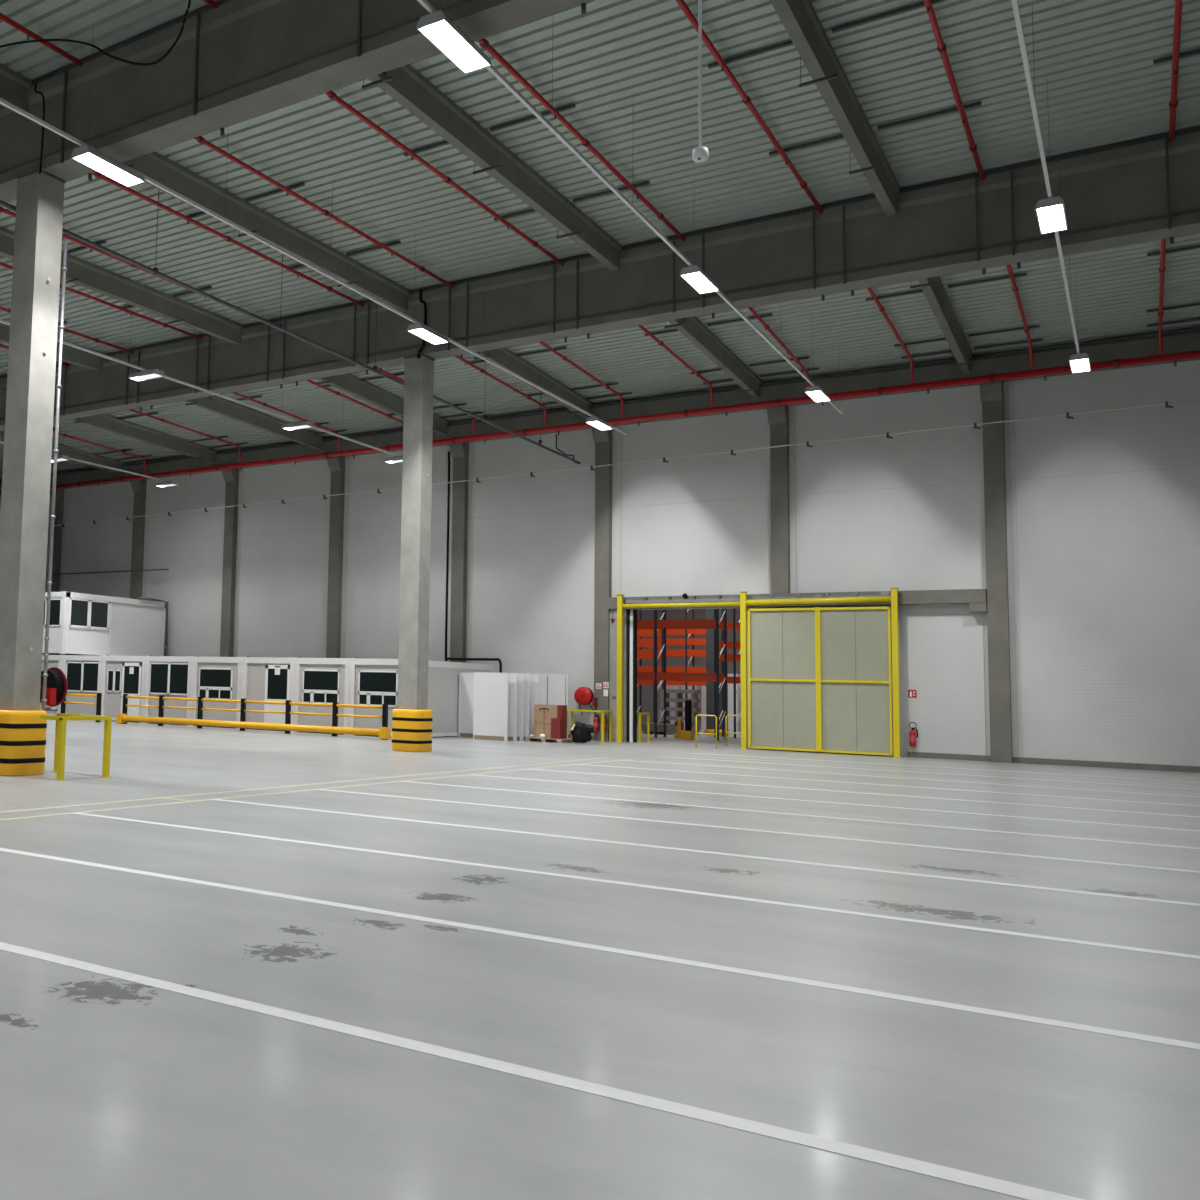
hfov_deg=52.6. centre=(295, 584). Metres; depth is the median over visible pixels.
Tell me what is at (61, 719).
rail
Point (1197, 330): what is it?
trim
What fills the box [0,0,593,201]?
girder
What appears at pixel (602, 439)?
wall column
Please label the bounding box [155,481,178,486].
ceiling lamp
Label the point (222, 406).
roof beam
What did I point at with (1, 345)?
pipe
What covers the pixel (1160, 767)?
baseboard
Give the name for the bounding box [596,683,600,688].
safety sign
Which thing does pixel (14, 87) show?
roof beam
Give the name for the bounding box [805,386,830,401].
ceiling lamp
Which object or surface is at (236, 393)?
pipe
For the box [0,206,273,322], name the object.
pipe
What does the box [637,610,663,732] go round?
rack
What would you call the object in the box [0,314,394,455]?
track
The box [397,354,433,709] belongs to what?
concrete column
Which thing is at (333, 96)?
pipe
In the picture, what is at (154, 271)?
conduit
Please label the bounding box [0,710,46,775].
buffer
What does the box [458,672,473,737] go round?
panel
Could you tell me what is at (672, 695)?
goods
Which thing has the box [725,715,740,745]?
barrier
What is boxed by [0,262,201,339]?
pipe
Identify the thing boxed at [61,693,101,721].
barrier
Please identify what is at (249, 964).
floor
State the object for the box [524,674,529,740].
panel
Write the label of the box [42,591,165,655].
container
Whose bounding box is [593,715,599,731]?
fire extinguisher
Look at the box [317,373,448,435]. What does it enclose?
roof beam
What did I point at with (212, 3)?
pipe
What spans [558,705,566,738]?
box
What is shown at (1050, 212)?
ceiling lamp
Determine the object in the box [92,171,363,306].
pipe
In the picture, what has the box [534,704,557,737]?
cardboard box
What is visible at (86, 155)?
ceiling lamp
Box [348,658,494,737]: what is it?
container
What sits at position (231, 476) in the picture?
wall column
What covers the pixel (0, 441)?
track
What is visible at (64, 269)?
conduit
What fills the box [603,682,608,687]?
safety sign
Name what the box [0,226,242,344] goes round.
roof beam
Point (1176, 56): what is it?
pipe
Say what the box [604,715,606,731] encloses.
fire extinguisher
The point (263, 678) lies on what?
container
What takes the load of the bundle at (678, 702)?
on the bundle at (678, 711)
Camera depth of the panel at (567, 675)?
42.09 m
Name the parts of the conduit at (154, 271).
hanger rod, hanger rod, hanger rod, hanger rod, hanger rod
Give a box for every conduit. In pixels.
[0,188,580,463]
[41,239,67,708]
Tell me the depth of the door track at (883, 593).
39.31 m
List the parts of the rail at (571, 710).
post, rail, post, post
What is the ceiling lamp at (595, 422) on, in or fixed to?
hanging from the track at (7, 104)
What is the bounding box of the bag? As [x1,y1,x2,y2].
[570,721,593,742]
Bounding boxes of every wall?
[0,327,1199,765]
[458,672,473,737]
[637,608,740,723]
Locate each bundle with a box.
[657,689,700,698]
[657,698,700,707]
[657,707,700,716]
[657,716,700,734]
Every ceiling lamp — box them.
[51,455,69,462]
[71,144,144,186]
[128,369,164,381]
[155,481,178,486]
[282,421,313,430]
[384,456,402,463]
[407,323,448,344]
[417,10,491,73]
[585,417,612,430]
[680,265,719,293]
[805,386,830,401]
[1035,196,1067,233]
[1069,353,1090,372]
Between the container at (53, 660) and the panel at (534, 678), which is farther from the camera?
the container at (53, 660)
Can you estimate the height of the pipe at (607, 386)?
1.060 m
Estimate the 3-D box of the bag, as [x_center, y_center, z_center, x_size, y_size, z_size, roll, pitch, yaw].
[9.726,5.020,38.983,0.843,0.722,0.586,-2,-6,36]
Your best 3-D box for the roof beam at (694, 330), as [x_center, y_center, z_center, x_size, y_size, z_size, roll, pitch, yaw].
[12.071,-7.414,34.371,0.600,0.971,12.740,-2,-6,36]
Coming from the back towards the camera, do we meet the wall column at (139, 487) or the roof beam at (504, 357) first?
the wall column at (139, 487)
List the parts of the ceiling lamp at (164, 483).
reflector frame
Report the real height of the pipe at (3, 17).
0.191 m
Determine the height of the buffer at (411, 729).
1.129 m
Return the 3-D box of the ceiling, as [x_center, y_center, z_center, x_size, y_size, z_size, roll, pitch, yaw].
[-11.763,-9.016,26.674,78.000,0.648,55.255,-2,-6,36]
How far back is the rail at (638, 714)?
41.89 m
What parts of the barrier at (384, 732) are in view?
post, rail, hand rail, post, rail, hand rail, post, rail, hand rail, post, rail, hand rail, post, rail, hand rail, post, rail, hand rail, post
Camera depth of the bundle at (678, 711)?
51.79 m
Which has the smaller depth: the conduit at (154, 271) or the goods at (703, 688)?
the conduit at (154, 271)
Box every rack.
[637,609,705,727]
[637,609,726,740]
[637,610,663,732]
[714,608,740,737]
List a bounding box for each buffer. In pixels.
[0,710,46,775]
[392,709,432,751]
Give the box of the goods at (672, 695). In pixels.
[661,685,679,723]
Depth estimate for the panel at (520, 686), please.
39.82 m
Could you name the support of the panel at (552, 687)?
on the floor
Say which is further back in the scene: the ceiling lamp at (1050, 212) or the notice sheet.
the notice sheet
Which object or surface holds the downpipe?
attached to the container at (80, 623)
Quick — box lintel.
[608,589,986,611]
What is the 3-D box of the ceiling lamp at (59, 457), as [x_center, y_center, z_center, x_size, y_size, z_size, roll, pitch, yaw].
[-9.579,-5.074,46.185,1.050,0.205,0.420,-2,-6,36]
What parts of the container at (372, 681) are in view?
pane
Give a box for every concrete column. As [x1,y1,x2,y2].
[0,168,64,710]
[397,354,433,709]
[705,609,728,734]
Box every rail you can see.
[40,713,111,780]
[567,709,612,742]
[637,713,650,741]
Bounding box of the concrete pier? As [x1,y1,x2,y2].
[609,609,627,741]
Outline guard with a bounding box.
[616,588,900,757]
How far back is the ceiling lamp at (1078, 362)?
29.29 m
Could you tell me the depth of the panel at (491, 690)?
39.83 m
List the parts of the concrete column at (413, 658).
bearing plate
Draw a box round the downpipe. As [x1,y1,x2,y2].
[138,597,168,655]
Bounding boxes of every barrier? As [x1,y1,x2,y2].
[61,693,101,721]
[116,694,390,739]
[695,714,716,748]
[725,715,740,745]
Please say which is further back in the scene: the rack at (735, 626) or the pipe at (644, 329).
the rack at (735, 626)
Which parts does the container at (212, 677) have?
pane, wall panel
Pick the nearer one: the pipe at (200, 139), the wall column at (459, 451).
the pipe at (200, 139)
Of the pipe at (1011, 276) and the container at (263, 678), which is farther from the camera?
the container at (263, 678)
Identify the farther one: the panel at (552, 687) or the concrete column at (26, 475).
the panel at (552, 687)
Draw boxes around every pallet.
[526,737,572,742]
[642,723,674,734]
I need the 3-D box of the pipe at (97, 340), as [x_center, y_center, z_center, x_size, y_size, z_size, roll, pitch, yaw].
[-9.813,-8.312,33.764,1.630,0.402,13.251,-2,-6,36]
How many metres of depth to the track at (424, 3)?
20.13 m
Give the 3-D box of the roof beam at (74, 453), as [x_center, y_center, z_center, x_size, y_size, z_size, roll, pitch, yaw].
[-12.517,-6.532,52.431,0.600,0.971,12.740,-2,-6,36]
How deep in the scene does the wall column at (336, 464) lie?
49.37 m
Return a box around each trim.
[0,329,1199,481]
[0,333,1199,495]
[627,609,636,741]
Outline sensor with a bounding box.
[692,0,708,162]
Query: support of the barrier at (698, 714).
on the floor
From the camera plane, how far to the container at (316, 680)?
41.30 m
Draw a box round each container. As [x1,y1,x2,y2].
[39,655,61,715]
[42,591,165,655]
[60,654,102,714]
[101,655,145,722]
[144,655,192,725]
[190,656,241,728]
[241,656,294,731]
[293,657,349,734]
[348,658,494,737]
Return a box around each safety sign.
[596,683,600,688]
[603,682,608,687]
[908,690,916,697]
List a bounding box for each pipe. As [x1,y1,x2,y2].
[0,13,82,66]
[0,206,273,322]
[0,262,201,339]
[0,306,133,353]
[0,344,68,366]
[0,350,1199,494]
[46,569,168,574]
[53,428,151,473]
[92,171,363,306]
[118,409,246,461]
[194,136,453,287]
[203,0,217,8]
[229,392,346,450]
[300,380,402,422]
[325,91,563,265]
[361,368,482,434]
[454,355,557,425]
[477,38,685,240]
[516,341,631,416]
[633,325,733,406]
[676,0,843,212]
[707,307,818,386]
[831,0,984,179]
[864,287,951,382]
[948,264,1042,368]
[1147,239,1199,353]
[1153,0,1199,140]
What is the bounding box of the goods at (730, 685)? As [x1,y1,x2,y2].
[728,674,740,731]
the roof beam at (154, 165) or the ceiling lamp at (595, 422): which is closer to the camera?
the roof beam at (154, 165)
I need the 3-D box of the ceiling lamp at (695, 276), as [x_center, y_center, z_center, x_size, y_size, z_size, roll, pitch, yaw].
[8.572,-6.474,24.324,0.420,0.205,1.350,-2,-6,36]
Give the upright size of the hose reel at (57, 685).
0.789 m
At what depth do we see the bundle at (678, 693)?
51.82 m
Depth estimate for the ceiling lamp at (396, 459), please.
44.37 m
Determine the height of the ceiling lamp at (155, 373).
0.205 m
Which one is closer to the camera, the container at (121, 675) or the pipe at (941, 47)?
the pipe at (941, 47)
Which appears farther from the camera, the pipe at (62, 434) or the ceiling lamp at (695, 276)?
the pipe at (62, 434)
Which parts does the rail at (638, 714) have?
post, post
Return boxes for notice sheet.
[603,689,607,695]
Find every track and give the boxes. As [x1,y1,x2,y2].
[0,28,627,434]
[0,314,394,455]
[0,441,160,479]
[417,0,842,413]
[626,591,890,603]
[1011,0,1079,353]
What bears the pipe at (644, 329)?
attached to the pipe at (1116, 363)
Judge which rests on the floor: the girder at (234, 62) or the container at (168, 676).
the container at (168, 676)
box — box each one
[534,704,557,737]
[551,718,560,738]
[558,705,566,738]
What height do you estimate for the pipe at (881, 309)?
1.060 m
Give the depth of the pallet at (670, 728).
50.38 m
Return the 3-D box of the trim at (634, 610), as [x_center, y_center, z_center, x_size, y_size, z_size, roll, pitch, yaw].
[12.204,3.304,41.541,0.250,4.780,0.400,-2,-6,36]
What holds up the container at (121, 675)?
on the floor
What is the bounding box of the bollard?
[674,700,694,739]
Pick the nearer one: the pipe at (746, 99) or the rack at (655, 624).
the pipe at (746, 99)
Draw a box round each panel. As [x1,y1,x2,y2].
[473,672,508,740]
[508,673,517,740]
[517,673,523,740]
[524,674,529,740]
[530,674,538,740]
[539,674,565,704]
[566,674,568,737]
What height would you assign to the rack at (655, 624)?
6.500 m
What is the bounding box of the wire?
[48,399,1198,527]
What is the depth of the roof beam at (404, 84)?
23.25 m
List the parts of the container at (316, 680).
pane, wall panel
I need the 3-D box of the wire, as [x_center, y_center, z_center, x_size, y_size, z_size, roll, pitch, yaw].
[3.888,-3.938,47.734,53.001,0.976,0.100,-2,-6,36]
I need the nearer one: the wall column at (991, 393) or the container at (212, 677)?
the wall column at (991, 393)
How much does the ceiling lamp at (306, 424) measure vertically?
0.205 m
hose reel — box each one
[40,667,67,710]
[574,687,597,714]
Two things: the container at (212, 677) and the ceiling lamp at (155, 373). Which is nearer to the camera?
the ceiling lamp at (155, 373)
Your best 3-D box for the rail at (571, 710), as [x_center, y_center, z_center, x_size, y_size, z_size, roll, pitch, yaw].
[10.543,5.081,41.357,1.690,1.115,1.290,-2,-6,36]
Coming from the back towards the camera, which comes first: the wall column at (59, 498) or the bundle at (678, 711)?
the wall column at (59, 498)
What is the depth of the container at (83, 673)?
48.58 m
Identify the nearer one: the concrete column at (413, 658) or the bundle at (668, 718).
the concrete column at (413, 658)
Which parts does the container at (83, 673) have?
pane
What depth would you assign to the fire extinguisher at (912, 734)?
35.86 m
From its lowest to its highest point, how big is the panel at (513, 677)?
2.330 m
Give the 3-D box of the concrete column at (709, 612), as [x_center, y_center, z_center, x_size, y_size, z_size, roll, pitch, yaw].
[19.228,0.889,52.465,0.920,11.900,0.920,-2,-6,36]
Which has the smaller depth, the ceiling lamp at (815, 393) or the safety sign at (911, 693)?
the ceiling lamp at (815, 393)
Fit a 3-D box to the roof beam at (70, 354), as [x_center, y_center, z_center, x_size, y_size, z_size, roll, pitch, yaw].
[-10.720,-8.152,34.423,0.600,0.802,13.420,-2,-6,36]
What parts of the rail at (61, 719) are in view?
rail, post, post, rail, rail, post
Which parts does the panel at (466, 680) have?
board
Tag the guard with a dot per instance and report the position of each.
(820, 679)
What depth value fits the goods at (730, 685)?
58.15 m
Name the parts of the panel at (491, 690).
board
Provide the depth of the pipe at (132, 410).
49.75 m
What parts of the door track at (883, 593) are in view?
rail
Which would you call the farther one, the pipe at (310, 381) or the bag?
the pipe at (310, 381)
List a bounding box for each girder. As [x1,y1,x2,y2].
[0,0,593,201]
[0,126,1199,430]
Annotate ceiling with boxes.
[0,0,1199,478]
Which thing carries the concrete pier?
on the floor
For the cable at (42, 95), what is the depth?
20.74 m
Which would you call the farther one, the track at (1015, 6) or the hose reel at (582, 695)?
the hose reel at (582, 695)
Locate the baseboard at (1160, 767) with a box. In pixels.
[568,734,1199,772]
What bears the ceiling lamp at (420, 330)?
hanging from the track at (7, 104)
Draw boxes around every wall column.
[50,488,63,591]
[130,479,146,599]
[220,468,238,656]
[326,456,344,657]
[450,442,468,662]
[592,427,611,740]
[767,405,789,593]
[979,380,1012,762]
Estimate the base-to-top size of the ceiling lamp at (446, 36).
0.205 m
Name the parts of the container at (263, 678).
wall panel, door, pane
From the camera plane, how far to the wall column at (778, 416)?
38.73 m
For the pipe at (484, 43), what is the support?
attached to the ceiling
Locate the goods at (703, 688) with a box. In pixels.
[701,686,705,729]
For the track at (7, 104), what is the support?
hanging from the ceiling
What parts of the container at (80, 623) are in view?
pane, pane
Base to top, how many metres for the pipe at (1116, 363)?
0.385 m
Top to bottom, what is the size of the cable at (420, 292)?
1.957 m
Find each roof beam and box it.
[0,63,31,115]
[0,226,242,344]
[0,322,104,371]
[0,430,122,473]
[71,414,217,462]
[122,151,409,311]
[184,395,323,449]
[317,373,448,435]
[362,64,621,270]
[474,347,591,418]
[664,316,761,397]
[770,0,899,216]
[910,276,972,372]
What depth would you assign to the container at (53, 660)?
49.70 m
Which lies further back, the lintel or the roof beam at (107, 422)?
the roof beam at (107, 422)
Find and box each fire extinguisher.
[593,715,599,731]
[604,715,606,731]
[909,722,917,746]
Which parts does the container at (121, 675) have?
pane, wall panel, door, pane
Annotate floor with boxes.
[0,720,1199,1199]
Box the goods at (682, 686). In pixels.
[681,685,699,729]
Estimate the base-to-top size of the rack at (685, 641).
7.000 m
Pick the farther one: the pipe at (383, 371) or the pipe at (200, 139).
the pipe at (383, 371)
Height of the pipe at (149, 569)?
0.131 m
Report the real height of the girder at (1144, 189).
2.065 m
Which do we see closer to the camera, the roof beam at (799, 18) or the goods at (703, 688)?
the roof beam at (799, 18)
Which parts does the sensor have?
rod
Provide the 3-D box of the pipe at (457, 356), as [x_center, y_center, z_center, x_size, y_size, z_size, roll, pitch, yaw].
[7.542,-6.801,40.039,1.360,1.060,7.658,-2,-6,36]
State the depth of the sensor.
11.49 m
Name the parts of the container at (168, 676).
pane, wall panel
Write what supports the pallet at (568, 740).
on the floor
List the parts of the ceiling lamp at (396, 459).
reflector frame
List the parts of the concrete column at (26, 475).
bearing plate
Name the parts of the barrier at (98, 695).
post, rail, hand rail, post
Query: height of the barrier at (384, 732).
1.160 m
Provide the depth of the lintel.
36.40 m
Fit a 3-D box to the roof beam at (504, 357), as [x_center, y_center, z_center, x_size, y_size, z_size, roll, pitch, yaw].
[7.181,-7.239,37.963,0.600,0.971,12.740,-2,-6,36]
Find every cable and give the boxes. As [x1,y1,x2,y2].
[0,0,190,65]
[34,84,44,173]
[417,290,426,358]
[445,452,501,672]
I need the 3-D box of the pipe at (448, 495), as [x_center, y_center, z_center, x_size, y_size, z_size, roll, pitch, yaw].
[7.051,-0.919,45.284,2.480,8.954,0.166,-2,-6,35]
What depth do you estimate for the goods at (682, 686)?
59.57 m
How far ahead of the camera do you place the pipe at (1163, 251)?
30.48 m
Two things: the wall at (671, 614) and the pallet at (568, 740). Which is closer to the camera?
the pallet at (568, 740)
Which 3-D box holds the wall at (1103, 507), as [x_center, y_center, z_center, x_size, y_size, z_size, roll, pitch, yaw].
[4.175,-0.290,47.947,78.000,12.600,0.262,-2,-6,36]
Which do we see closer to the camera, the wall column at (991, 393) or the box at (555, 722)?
the wall column at (991, 393)
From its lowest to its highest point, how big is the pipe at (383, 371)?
1.060 m
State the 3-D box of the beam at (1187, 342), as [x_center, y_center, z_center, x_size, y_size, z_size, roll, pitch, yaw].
[4.166,-5.961,48.211,78.000,0.700,0.320,-2,-6,36]
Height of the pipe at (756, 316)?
1.060 m
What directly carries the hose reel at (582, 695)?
attached to the wall column at (602, 439)
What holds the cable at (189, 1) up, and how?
hanging from the roof beam at (14, 87)
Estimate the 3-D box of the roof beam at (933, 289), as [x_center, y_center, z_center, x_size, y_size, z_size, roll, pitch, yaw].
[17.106,-7.595,30.673,0.600,0.971,12.740,-2,-6,36]
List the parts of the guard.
post, post, frame, post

